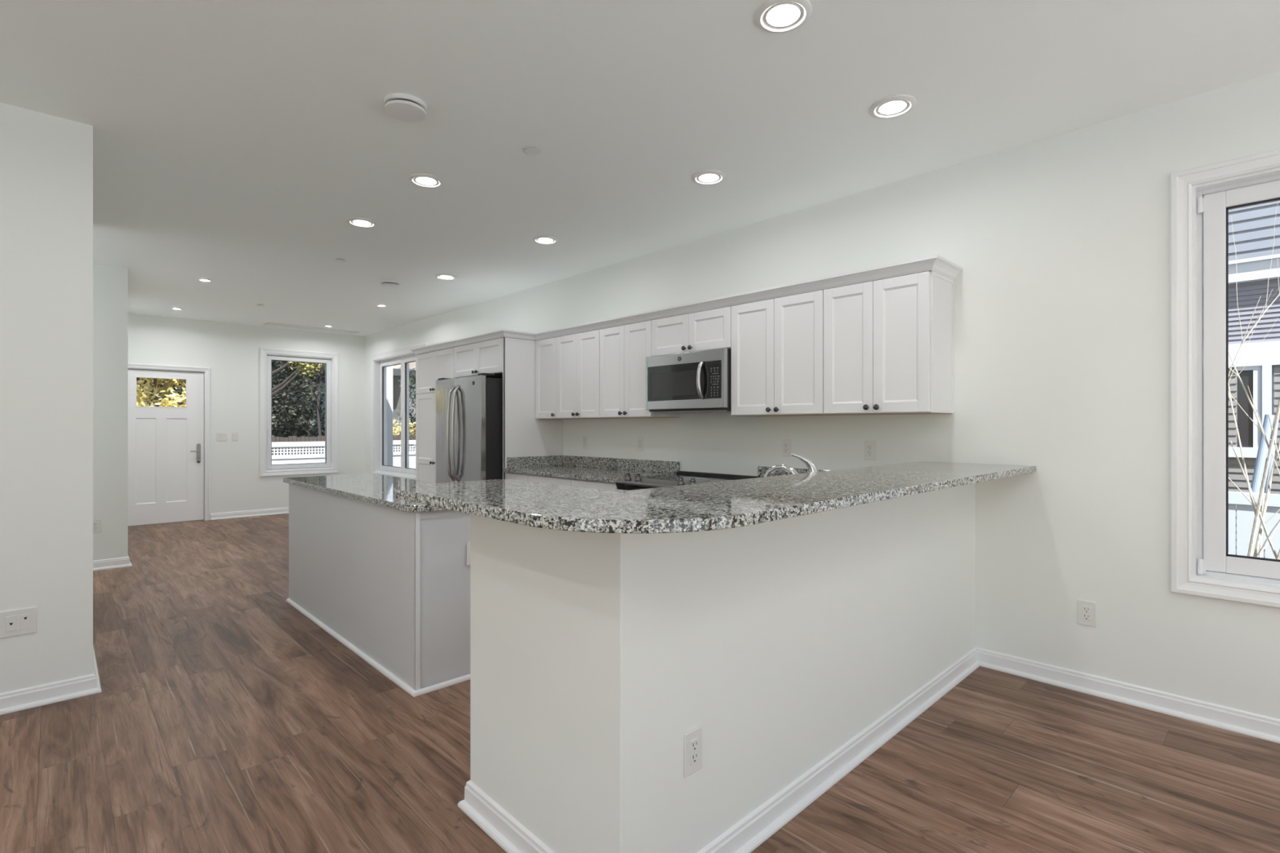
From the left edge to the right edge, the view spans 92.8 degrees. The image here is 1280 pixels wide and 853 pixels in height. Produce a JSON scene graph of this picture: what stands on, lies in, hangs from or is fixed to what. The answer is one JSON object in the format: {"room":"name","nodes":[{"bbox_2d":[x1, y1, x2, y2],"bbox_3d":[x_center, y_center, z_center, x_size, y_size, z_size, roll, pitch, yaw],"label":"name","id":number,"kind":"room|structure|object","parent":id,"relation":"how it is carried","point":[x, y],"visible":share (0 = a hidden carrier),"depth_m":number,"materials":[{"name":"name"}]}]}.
{"room":"kitchen","nodes":[
{"label":"kitchen","id":0,"kind":"room"},
{"bbox_2d":[0,102,93,693],"bbox_3d":[-4.149,-0.086,2.898,2.239,2.752,1.970,0,0,-44],"label":"wall","id":1,"kind":"structure","parent":0,"point":[46,161],"depth_m":2.85,"materials":[{"name":"paint"}]},
{"bbox_2d":[0,607,36,638],"bbox_3d":[-2.839,0.894,2.785,0.119,0.119,0.009,0,0,-44],"label":"data jack plate","id":2,"kind":"object","parent":1,"relation":"attached to","point":[20,621],"visible":1,"depth_m":2.78,"materials":[{"name":"white plastic"}]},
{"bbox_2d":[0,646,101,715],"bbox_3d":[-4.138,1.246,2.909,2.269,0.088,2.030,0,0,-44],"label":"baseboard","id":3,"kind":"structure","parent":1,"relation":"attached to","point":[20,700],"depth_m":2.85,"materials":[{"name":"white wood"}]},
{"bbox_2d":[93,263,128,560],"bbox_3d":[-6.665,-0.086,5.773,2.597,2.752,2.867,0,0,-44],"label":"wall","id":4,"kind":"structure","parent":0,"point":[110,284],"depth_m":5.56,"materials":[{"name":"paint"}]},
{"bbox_2d":[93,519,100,533],"bbox_3d":[-4.895,0.895,5.481,0.074,0.120,0.009,0,0,-44],"label":"wall outlet","id":5,"kind":"object","parent":4,"relation":"attached to","point":[96,523],"visible":0.78,"depth_m":5.49,"materials":[{"name":"white plastic"}]},
{"bbox_2d":[93,522,97,530],"bbox_3d":[-4.893,0.895,5.479,0.034,0.068,0.004,0,0,-44],"label":"receptacle","id":6,"kind":"object","parent":5,"relation":"attached to","point":[95,524],"depth_m":5.48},
{"bbox_2d":[93,555,132,571],"bbox_3d":[-6.644,1.246,5.773,2.627,0.088,2.897,0,0,-44],"label":"baseboard","id":7,"kind":"structure","parent":4,"relation":"attached to","point":[104,564],"depth_m":5.55,"materials":[{"name":"white wood"}]},
{"bbox_2d":[128,313,364,520],"bbox_3d":[-6.600,-0.026,7.964,5.729,2.872,0.200,0,0,-44],"label":"wall","id":8,"kind":"structure","parent":0,"point":[231,351],"depth_m":8.70,"materials":[{"name":"paint"}]},
{"bbox_2d":[128,363,210,527],"bbox_3d":[-6.387,0.236,8.148,1.039,2.108,0.230,0,0,-44],"label":"door","id":9,"kind":"structure","parent":8,"relation":"in","point":[169,447],"depth_m":8.16,"materials":[{"name":"white wood"}]},
{"bbox_2d":[216,432,226,440],"bbox_3d":[-5.855,0.140,8.534,0.119,0.120,0.012,0,0,-44],"label":"light switch","id":10,"kind":"object","parent":8,"relation":"attached to","point":[220,436],"visible":1,"depth_m":8.53,"materials":[{"name":"white plastic"}]},
{"bbox_2d":[231,432,238,440],"bbox_3d":[-5.739,0.140,8.645,0.073,0.120,0.012,0,0,-44],"label":"light switch","id":11,"kind":"object","parent":8,"relation":"attached to","point":[234,435],"visible":1,"depth_m":8.64,"materials":[{"name":"white plastic"}]},
{"bbox_2d":[210,506,288,519],"bbox_3d":[-4.018,1.246,7.926,2.059,0.088,3.435,0,0,-44],"label":"baseboard","id":12,"kind":"structure","parent":8,"relation":"attached to","point":[216,516],"depth_m":8.75,"materials":[{"name":"white wood"}]},
{"bbox_2d":[259,346,338,476],"bbox_3d":[-5.199,-0.212,9.295,1.074,1.881,0.224,0,0,-44],"label":"window","id":13,"kind":"structure","parent":8,"relation":"in","point":[331,360],"depth_m":9.24,"materials":[{"name":"white plastic"}]},
{"bbox_2d":[0,0,1279,336],"bbox_3d":[-2.089,-1.562,3.274,6.129,0.200,13.215,0,0,-44],"label":"ceiling","id":14,"kind":"structure","parent":0,"point":[236,143],"depth_m":2.80,"materials":[{"name":"paint"}]},
{"bbox_2d":[198,278,211,281],"bbox_3d":[-4.313,-1.456,6.047,0.104,0.012,0.104,0,0,-44],"label":"recessed light","id":15,"kind":"object","parent":14,"relation":"in","point":[201,279],"visible":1,"depth_m":6.04,"materials":[{"name":"white"}]},
{"bbox_2d":[263,322,359,334],"bbox_3d":[-4.853,-1.448,9.055,1.240,0.027,0.230,0,0,-44],"label":"ceiling vent","id":16,"kind":"object","parent":14,"relation":"in","point":[267,323],"visible":1,"depth_m":8.99,"materials":[{"name":"white metal"}]},
{"bbox_2d":[335,258,346,262],"bbox_3d":[-2.624,-1.457,5.345,0.084,0.010,0.084,0,0,-44],"label":"sprinkler cover","id":17,"kind":"object","parent":14,"relation":"attached to","point":[336,260],"visible":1,"depth_m":5.34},
{"bbox_2d":[346,217,377,227],"bbox_3d":[-1.984,-1.456,4.351,0.196,0.012,0.196,0,0,-44],"label":"recessed light","id":18,"kind":"object","parent":14,"relation":"in","point":[357,221],"visible":1,"depth_m":4.34,"materials":[{"name":"white"}]},
{"bbox_2d":[380,280,400,288],"bbox_3d":[-2.527,-1.440,6.178,0.190,0.044,0.190,0,0,-44],"label":"smoke detector","id":19,"kind":"object","parent":14,"relation":"attached to","point":[384,283],"visible":1,"depth_m":6.12,"materials":[{"name":"white plastic"}]},
{"bbox_2d":[383,93,426,122],"bbox_3d":[-1.062,-1.440,2.763,0.184,0.044,0.184,0,0,-44],"label":"smoke detector","id":20,"kind":"object","parent":14,"relation":"attached to","point":[402,107],"visible":1,"depth_m":2.72,"materials":[{"name":"white plastic"}]},
{"bbox_2d":[408,173,443,187],"bbox_3d":[-1.266,-1.456,3.612,0.196,0.012,0.196,0,0,-44],"label":"recessed light","id":21,"kind":"object","parent":14,"relation":"in","point":[423,180],"visible":1,"depth_m":3.61,"materials":[{"name":"white"}]},
{"bbox_2d":[435,273,456,279],"bbox_3d":[-1.884,-1.456,5.925,0.196,0.012,0.196,0,0,-44],"label":"recessed light","id":22,"kind":"object","parent":14,"relation":"in","point":[442,276],"visible":1,"depth_m":5.92,"materials":[{"name":"white"}]},
{"bbox_2d":[524,146,540,155],"bbox_3d":[-0.568,-1.457,3.221,0.084,0.010,0.084,0,0,-44],"label":"sprinkler cover","id":23,"kind":"object","parent":14,"relation":"attached to","point":[531,150],"visible":1,"depth_m":3.22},
{"bbox_2d":[533,235,558,244],"bbox_3d":[-0.737,-1.456,4.756,0.196,0.012,0.196,0,0,-44],"label":"recessed light","id":24,"kind":"object","parent":14,"relation":"in","point":[543,239],"visible":1,"depth_m":4.76,"materials":[{"name":"white"}]},
{"bbox_2d":[692,169,725,184],"bbox_3d":[0.402,-1.456,3.567,0.196,0.012,0.196,0,0,-44],"label":"recessed light","id":25,"kind":"object","parent":14,"relation":"in","point":[706,176],"visible":1,"depth_m":3.56,"materials":[{"name":"white"}]},
{"bbox_2d":[755,0,811,33],"bbox_3d":[0.506,-1.456,2.159,0.196,0.012,0.196,0,0,-44],"label":"recessed light","id":26,"kind":"object","parent":14,"relation":"in","point":[779,13],"visible":1,"depth_m":2.16,"materials":[{"name":"white"}]},
{"bbox_2d":[869,94,915,118],"bbox_3d":[1.152,-1.456,2.781,0.196,0.012,0.196,0,0,-44],"label":"recessed light","id":27,"kind":"object","parent":14,"relation":"in","point":[892,105],"visible":1,"depth_m":2.77,"materials":[{"name":"white"}]},
{"bbox_2d":[0,513,1279,852],"bbox_3d":[-2.089,1.350,3.274,5.729,0.120,12.815,0,0,-44],"label":"floor","id":28,"kind":"structure","parent":0,"point":[224,718],"depth_m":2.33,"materials":[{"name":"brown wood"}]},
{"bbox_2d":[285,484,470,697],"bbox_3d":[-1.628,0.850,3.919,0.609,0.880,2.215,0,0,-44],"label":"kitchen island","id":29,"kind":"object","parent":28,"relation":"on","point":[392,586],"visible":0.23,"depth_m":3.19,"materials":[{"name":"wood"}]},
{"bbox_2d":[283,473,448,511],"bbox_3d":[-1.631,0.394,3.919,0.640,0.032,2.260,0,0,-44],"label":"island countertop","id":30,"kind":"structure","parent":29,"relation":"on","point":[372,488],"depth_m":3.84,"materials":[{"name":"stone"}]},
{"bbox_2d":[466,542,470,565],"bbox_3d":[-0.857,0.650,3.141,0.074,0.120,0.009,0,0,-44],"label":"wall outlet","id":31,"kind":"object","parent":29,"relation":"attached to","point":[468,543],"visible":0.14,"depth_m":3.12,"materials":[{"name":"white plastic"}]},
{"bbox_2d":[415,347,453,482],"bbox_3d":[-2.001,0.236,6.811,0.698,2.108,0.907,0,0,-44],"label":"pantry cabinet","id":32,"kind":"object","parent":28,"relation":"on","point":[430,366],"visible":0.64,"depth_m":6.70,"materials":[{"name":"wood"}]},
{"bbox_2d":[435,373,502,483],"bbox_3d":[-1.474,0.402,6.048,0.908,1.776,0.896,0,0,-44],"label":"refrigerator","id":33,"kind":"object","parent":28,"relation":"on","point":[469,409],"visible":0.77,"depth_m":5.62,"materials":[{"name":"silver metal"}]},
{"bbox_2d":[505,472,529,481],"bbox_3d":[-0.879,0.851,5.652,0.688,0.878,0.370,0,0,-44],"label":"base cabinet","id":34,"kind":"object","parent":28,"relation":"on","point":[522,477],"visible":0.04,"depth_m":5.43,"materials":[{"name":"wood"}]},
{"bbox_2d":[502,337,563,479],"bbox_3d":[-1.010,0.236,5.810,0.656,2.108,0.040,0,0,-44],"label":"panel","id":35,"kind":"object","parent":28,"relation":"on","point":[524,435],"visible":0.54,"depth_m":5.70,"materials":[{"name":"white wood"}]},
{"bbox_2d":[528,474,573,486],"bbox_3d":[-0.537,0.851,5.297,0.688,0.878,0.611,0,0,-44],"label":"base cabinet","id":36,"kind":"object","parent":28,"relation":"on","point":[536,478],"visible":0.02,"depth_m":5.07,"materials":[{"name":"wood"}]},
{"bbox_2d":[502,455,679,483],"bbox_3d":[-0.464,0.345,5.225,0.680,0.129,1.557,0,0,-44],"label":"countertop","id":37,"kind":"structure","parent":36,"relation":"on","point":[582,468],"depth_m":5.31,"materials":[{"name":"stone"}]},
{"bbox_2d":[571,479,617,491],"bbox_3d":[-0.126,0.851,4.870,0.688,0.878,0.571,0,0,-44],"label":"base cabinet","id":38,"kind":"object","parent":28,"relation":"on","point":[575,482],"visible":0.02,"depth_m":4.65,"materials":[{"name":"wood"}]},
{"bbox_2d":[615,471,757,491],"bbox_3d":[0.319,0.802,4.368,0.737,0.935,0.752,0,0,-44],"label":"range","id":39,"kind":"object","parent":28,"relation":"on","point":[638,482],"visible":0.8,"depth_m":4.35,"materials":[{"name":"black glass"}]},
{"bbox_2d":[631,473,746,483],"bbox_3d":[0.367,0.378,4.415,0.540,0.012,0.752,0,0,-44],"label":"cooktop","id":40,"kind":"object","parent":39,"relation":"in","point":[700,477],"depth_m":4.43,"materials":[{"name":"black glass"}]},
{"bbox_3d":[0.825,0.851,3.880,0.688,0.878,0.637,0,0,-44],"label":"base cabinet","id":41,"kind":"object","parent":28,"relation":"on","visible":0},
{"bbox_2d":[757,466,829,477],"bbox_3d":[0.403,0.345,3.025,2.482,0.129,1.289,0,0,-44],"label":"countertop","id":42,"kind":"structure","parent":41,"relation":"on","point":[762,470],"depth_m":4.22,"materials":[{"name":"stone"}]},
{"bbox_2d":[764,453,817,476],"bbox_3d":[0.698,0.251,2.885,0.284,0.258,0.098,0,0,37],"label":"faucet","id":43,"kind":"object","parent":42,"relation":"on","point":[811,467],"visible":0.38,"depth_m":2.88,"materials":[{"name":"silver metal"}]},
{"bbox_2d":[470,483,975,852],"bbox_3d":[0.628,0.760,2.700,2.609,1.060,0.764,0,0,-44],"label":"wall","id":44,"kind":"structure","parent":0,"point":[593,656],"depth_m":1.85,"materials":[{"name":"paint"}]},
{"bbox_2d":[684,725,702,777],"bbox_3d":[0.150,0.907,1.705,0.074,0.120,0.009,0,0,-44],"label":"wall outlet","id":45,"kind":"object","parent":44,"relation":"attached to","point":[693,738],"visible":1,"depth_m":1.70,"materials":[{"name":"white plastic"}]},
{"bbox_2d":[689,737,698,765],"bbox_3d":[0.152,0.907,1.703,0.034,0.068,0.004,0,0,-44],"label":"receptacle","id":46,"kind":"object","parent":45,"relation":"attached to","point":[694,741],"depth_m":1.70,"materials":[{"name":"white plastic"}]},
{"bbox_2d":[394,461,1035,533],"bbox_3d":[0.585,0.215,2.578,2.838,0.030,1.215,0,0,-44],"label":"countertop","id":47,"kind":"structure","parent":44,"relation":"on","point":[732,504],"depth_m":1.77,"materials":[{"name":"stone"}]},
{"bbox_2d":[457,647,979,852],"bbox_3d":[0.617,1.246,2.690,2.639,0.088,0.824,0,0,-44],"label":"baseboard","id":48,"kind":"structure","parent":44,"relation":"attached to","point":[745,836],"depth_m":2.06,"materials":[{"name":"white wood"}]},
{"bbox_2d":[364,71,1279,719],"bbox_3d":[0.030,-0.026,5.312,0.150,2.872,13.215,0,0,-44],"label":"wall","id":49,"kind":"structure","parent":0,"point":[1061,243],"depth_m":3.11,"materials":[{"name":"paint"}]},
{"bbox_2d":[370,341,427,479],"bbox_3d":[-3.500,-0.166,8.964,0.174,1.959,2.004,0,0,-44],"label":"window","id":50,"kind":"structure","parent":49,"relation":"in","point":[403,356],"depth_m":9.47,"materials":[{"name":"white plastic"}]},
{"bbox_2d":[453,337,502,378],"bbox_3d":[-1.362,-0.659,6.147,0.698,0.318,0.930,0,0,-44],"label":"upper cabinet","id":51,"kind":"object","parent":49,"relation":"attached to","point":[485,357],"visible":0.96,"depth_m":5.89,"materials":[{"name":"wood"}]},
{"bbox_2d":[535,337,577,419],"bbox_3d":[-0.772,-0.446,5.778,0.360,0.745,0.336,0,0,-44],"label":"upper cabinet","id":52,"kind":"object","parent":49,"relation":"attached to","point":[545,349],"visible":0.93,"depth_m":5.68,"materials":[{"name":"wood"}]},
{"bbox_2d":[582,435,587,448],"bbox_3d":[-0.521,0.145,5.770,0.009,0.120,0.074,0,0,-44],"label":"wall outlet","id":53,"kind":"object","parent":49,"relation":"attached to","point":[584,437],"visible":1,"depth_m":5.76,"materials":[{"name":"white plastic"}]},
{"bbox_2d":[556,329,622,418],"bbox_3d":[-0.445,-0.446,5.437,0.360,0.745,0.608,0,0,-44],"label":"upper cabinet","id":54,"kind":"object","parent":49,"relation":"attached to","point":[578,355],"visible":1,"depth_m":5.32,"materials":[{"name":"wood"}]},
{"bbox_2d":[506,455,679,473],"bbox_3d":[-0.449,0.330,5.240,0.638,0.099,1.557,0,0,-44],"label":"backsplash","id":55,"kind":"structure","parent":49,"relation":"attached to","point":[644,465],"depth_m":5.58,"materials":[{"name":"stone"}]},
{"bbox_2d":[600,320,679,418],"bbox_3d":[-0.020,-0.446,4.996,0.360,0.745,0.614,0,0,-44],"label":"upper cabinet","id":56,"kind":"object","parent":49,"relation":"attached to","point":[624,349],"visible":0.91,"depth_m":4.89,"materials":[{"name":"wood"}]},
{"bbox_2d":[637,436,643,450],"bbox_3d":[0.002,0.145,5.226,0.009,0.120,0.074,0,0,-44],"label":"wall outlet","id":57,"kind":"object","parent":49,"relation":"attached to","point":[640,439],"visible":1,"depth_m":5.22,"materials":[{"name":"white plastic"}]},
{"bbox_2d":[638,440,641,447],"bbox_3d":[0.000,0.145,5.224,0.004,0.068,0.034,0,0,-44],"label":"receptacle","id":58,"kind":"object","parent":57,"relation":"attached to","point":[639,441],"depth_m":5.22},
{"bbox_2d":[651,306,731,356],"bbox_3d":[0.456,-0.675,4.500,0.360,0.286,0.759,0,0,-44],"label":"upper cabinet","id":59,"kind":"object","parent":49,"relation":"attached to","point":[708,330],"visible":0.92,"depth_m":4.37,"materials":[{"name":"wood"}]},
{"bbox_2d":[645,347,731,413],"bbox_3d":[0.425,-0.315,4.470,0.446,0.424,0.756,0,0,-44],"label":"microwave","id":60,"kind":"object","parent":59,"relation":"attached to","point":[698,381],"visible":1,"depth_m":4.31,"materials":[{"name":"silver metal"}]},
{"bbox_2d":[782,439,791,457],"bbox_3d":[1.004,0.145,4.185,0.009,0.120,0.074,0,0,-44],"label":"wall outlet","id":61,"kind":"object","parent":49,"relation":"attached to","point":[786,443],"visible":1,"depth_m":4.18,"materials":[{"name":"white plastic"}]},
{"bbox_2d":[783,443,788,453],"bbox_3d":[1.002,0.145,4.183,0.004,0.068,0.034,0,0,-44],"label":"receptacle","id":62,"kind":"object","parent":61,"relation":"attached to","point":[785,445],"depth_m":4.18,"materials":[{"name":"white plastic"}]},
{"bbox_2d":[731,289,844,416],"bbox_3d":[0.958,-0.446,3.979,0.360,0.745,0.686,0,0,-44],"label":"upper cabinet","id":63,"kind":"object","parent":49,"relation":"attached to","point":[777,344],"visible":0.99,"depth_m":3.85,"materials":[{"name":"wood"}]},
{"bbox_2d":[864,440,875,460],"bbox_3d":[1.416,0.145,3.756,0.009,0.120,0.074,0,0,-44],"label":"wall outlet","id":64,"kind":"object","parent":49,"relation":"attached to","point":[869,446],"visible":1,"depth_m":3.75,"materials":[{"name":"white plastic"}]},
{"bbox_2d":[866,444,872,456],"bbox_3d":[1.415,0.145,3.754,0.004,0.068,0.034,0,0,-44],"label":"receptacle","id":65,"kind":"object","parent":64,"relation":"attached to","point":[869,447],"depth_m":3.75,"materials":[{"name":"white plastic"}]},
{"bbox_2d":[823,271,953,415],"bbox_3d":[1.411,-0.446,3.508,0.360,0.745,0.618,0,0,-44],"label":"upper cabinet","id":66,"kind":"object","parent":49,"relation":"attached to","point":[888,343],"visible":1,"depth_m":3.37,"materials":[{"name":"wood"}]},
{"bbox_2d":[409,254,962,355],"bbox_3d":[-0.413,-0.850,5.151,0.710,0.062,5.607,0,0,-44],"label":"crown molding","id":67,"kind":"structure","parent":66,"relation":"attached to","point":[937,264],"depth_m":4.04,"materials":[{"name":"white wood"}]},
{"bbox_2d":[1077,599,1096,626],"bbox_3d":[2.174,0.907,2.968,0.009,0.120,0.074,0,0,-44],"label":"wall outlet","id":68,"kind":"object","parent":49,"relation":"attached to","point":[1086,610],"visible":1,"depth_m":2.96,"materials":[{"name":"white plastic"}]},
{"bbox_2d":[1082,605,1090,621],"bbox_3d":[2.172,0.907,2.967,0.004,0.068,0.034,0,0,-44],"label":"receptacle","id":69,"kind":"object","parent":68,"relation":"attached to","point":[1086,609],"depth_m":2.97,"materials":[{"name":"white plastic"}]},
{"bbox_2d":[976,647,1279,743],"bbox_3d":[3.115,1.246,1.975,0.030,0.088,3.729,0,0,-44],"label":"baseboard","id":70,"kind":"structure","parent":49,"relation":"attached to","point":[1247,723],"depth_m":2.81,"materials":[{"name":"white wood"}]},
{"bbox_2d":[1170,148,1279,608],"bbox_3d":[2.858,-0.197,2.355,0.174,1.878,1.212,0,0,-44],"label":"window","id":71,"kind":"structure","parent":49,"relation":"in","point":[1202,197],"depth_m":2.69,"materials":[{"name":"white plastic"}]},
{"label":"outside","id":72,"kind":"structure","parent":0,"visible":0},
{"bbox_3d":[-1.596,2.140,8.871,70.000,0.200,75.000,0,0,-44],"label":"ground","id":73,"kind":"structure","parent":72,"visible":0},
{"bbox_2d":[136,377,186,407],"bbox_3d":[-12.719,-0.720,15.957,3.357,5.538,2.879,0,0,-44],"label":"tree","id":74,"kind":"object","parent":73,"relation":"on","point":[141,397],"visible":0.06,"depth_m":15.74,"materials":[{"name":"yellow plant"}]},
{"bbox_2d":[136,360,324,455],"bbox_3d":[-13.486,-0.856,23.425,21.312,6.101,1.537,0,0,-44],"label":"tree","id":75,"kind":"object","parent":73,"relation":"on","point":[302,426],"visible":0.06,"depth_m":23.42,"materials":[{"name":"green plant"}]},
{"bbox_2d":[271,410,275,436],"bbox_3d":[-9.995,0.515,15.765,1.045,3.067,0.913,0,0,-44],"label":"bush","id":76,"kind":"object","parent":73,"relation":"on","point":[273,417],"visible":0.02,"depth_m":16.08,"materials":[{"name":"green plant"}]},
{"bbox_2d":[271,360,318,441],"bbox_3d":[-12.223,-1.326,19.628,2.536,6.747,3.232,0,0,42],"label":"tree","id":77,"kind":"object","parent":73,"relation":"on","point":[278,389],"visible":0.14,"depth_m":19.86,"materials":[{"name":"green plant"}]},
{"bbox_2d":[288,361,324,435],"bbox_3d":[-8.632,-0.652,16.502,1.598,5.387,1.983,0,0,31],"label":"tree","id":78,"kind":"object","parent":73,"relation":"on","point":[311,367],"visible":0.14,"depth_m":16.44,"materials":[{"name":"green plant"}]},
{"bbox_2d":[307,363,324,441],"bbox_3d":[-10.498,-1.279,21.981,2.627,6.645,2.408,0,0,-40],"label":"tree","id":79,"kind":"object","parent":73,"relation":"on","point":[322,402],"visible":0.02,"depth_m":21.41,"materials":[{"name":"green plant"}]},
{"bbox_2d":[271,440,415,468],"bbox_3d":[-7.707,1.165,13.421,11.500,1.750,0.120,0,0,-44],"label":"lattice fence","id":80,"kind":"object","parent":73,"relation":"on","point":[280,459],"visible":0.06,"depth_m":13.64,"materials":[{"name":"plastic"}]},
{"bbox_2d":[271,435,415,455],"bbox_3d":[-9.028,1.135,15.195,12.055,1.810,0.020,0,0,-44],"label":"fence","id":81,"kind":"object","parent":73,"relation":"on","point":[291,438],"visible":0.06,"depth_m":15.60,"materials":[{"name":"white wood"}]},
{"bbox_2d":[386,365,392,466],"bbox_3d":[-4.512,0.165,10.965,0.140,3.750,0.140,0,0,-44],"label":"porch post","id":82,"kind":"object","parent":73,"relation":"on","point":[388,369],"visible":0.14,"depth_m":10.93,"materials":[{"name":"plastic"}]},
{"bbox_2d":[392,361,415,435],"bbox_3d":[-7.318,-1.260,25.638,7.000,6.600,1.900,0,0,-44],"label":"house","id":83,"kind":"structure","parent":73,"relation":"on","point":[396,369],"depth_m":23.36,"materials":[{"name":"beige"}]},
{"bbox_2d":[392,417,415,435],"bbox_3d":[-7.246,0.858,18.419,1.227,2.371,1.215,0,0,-44],"label":"bush","id":84,"kind":"object","parent":73,"relation":"on","point":[397,433],"visible":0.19,"depth_m":18.29,"materials":[{"name":"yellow plant"}]},
{"bbox_2d":[395,366,415,435],"bbox_3d":[-7.095,-0.198,21.412,2.938,4.496,2.576,0,0,-44],"label":"tree","id":85,"kind":"object","parent":73,"relation":"on","point":[411,384],"visible":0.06,"depth_m":20.64,"materials":[{"name":"green plant"}]},
{"bbox_2d":[1228,200,1279,558],"bbox_3d":[8.591,-1.335,8.264,6.160,6.750,18.000,0,0,-44],"label":"house","id":86,"kind":"structure","parent":73,"relation":"on","point":[1254,229],"depth_m":6.33,"materials":[{"name":"grey"}]},
{"bbox_2d":[1228,204,1279,559],"bbox_3d":[3.870,0.082,3.367,1.719,3.930,1.459,0,0,16],"label":"bare shrub","id":87,"kind":"object","parent":73,"relation":"on","point":[1256,510],"visible":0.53,"depth_m":3.62,"materials":[{"name":"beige plant"}]},
{"bbox_2d":[1228,491,1279,559],"bbox_3d":[4.298,1.270,4.930,0.070,1.540,9.147,0,0,-44],"label":"vinyl fence","id":88,"kind":"object","parent":73,"relation":"on","point":[1245,511],"visible":0.02,"depth_m":4.60,"materials":[{"name":"white plastic"}]},
{"bbox_2d":[1250,414,1274,493],"bbox_3d":[5.717,0.965,5.741,0.416,2.160,0.064,0,0,12],"label":"leaning pole","id":89,"kind":"object","parent":73,"relation":"on","point":[1260,460],"visible":0.34,"depth_m":5.70,"materials":[{"name":"white"}]},
{"bbox_2d":[1263,419,1279,542],"bbox_3d":[6.020,0.985,5.895,0.220,2.114,0.044,0,0,30],"label":"leaning pole","id":90,"kind":"object","parent":73,"relation":"on","point":[1271,462],"visible":0.11,"depth_m":5.86,"materials":[{"name":"white"}]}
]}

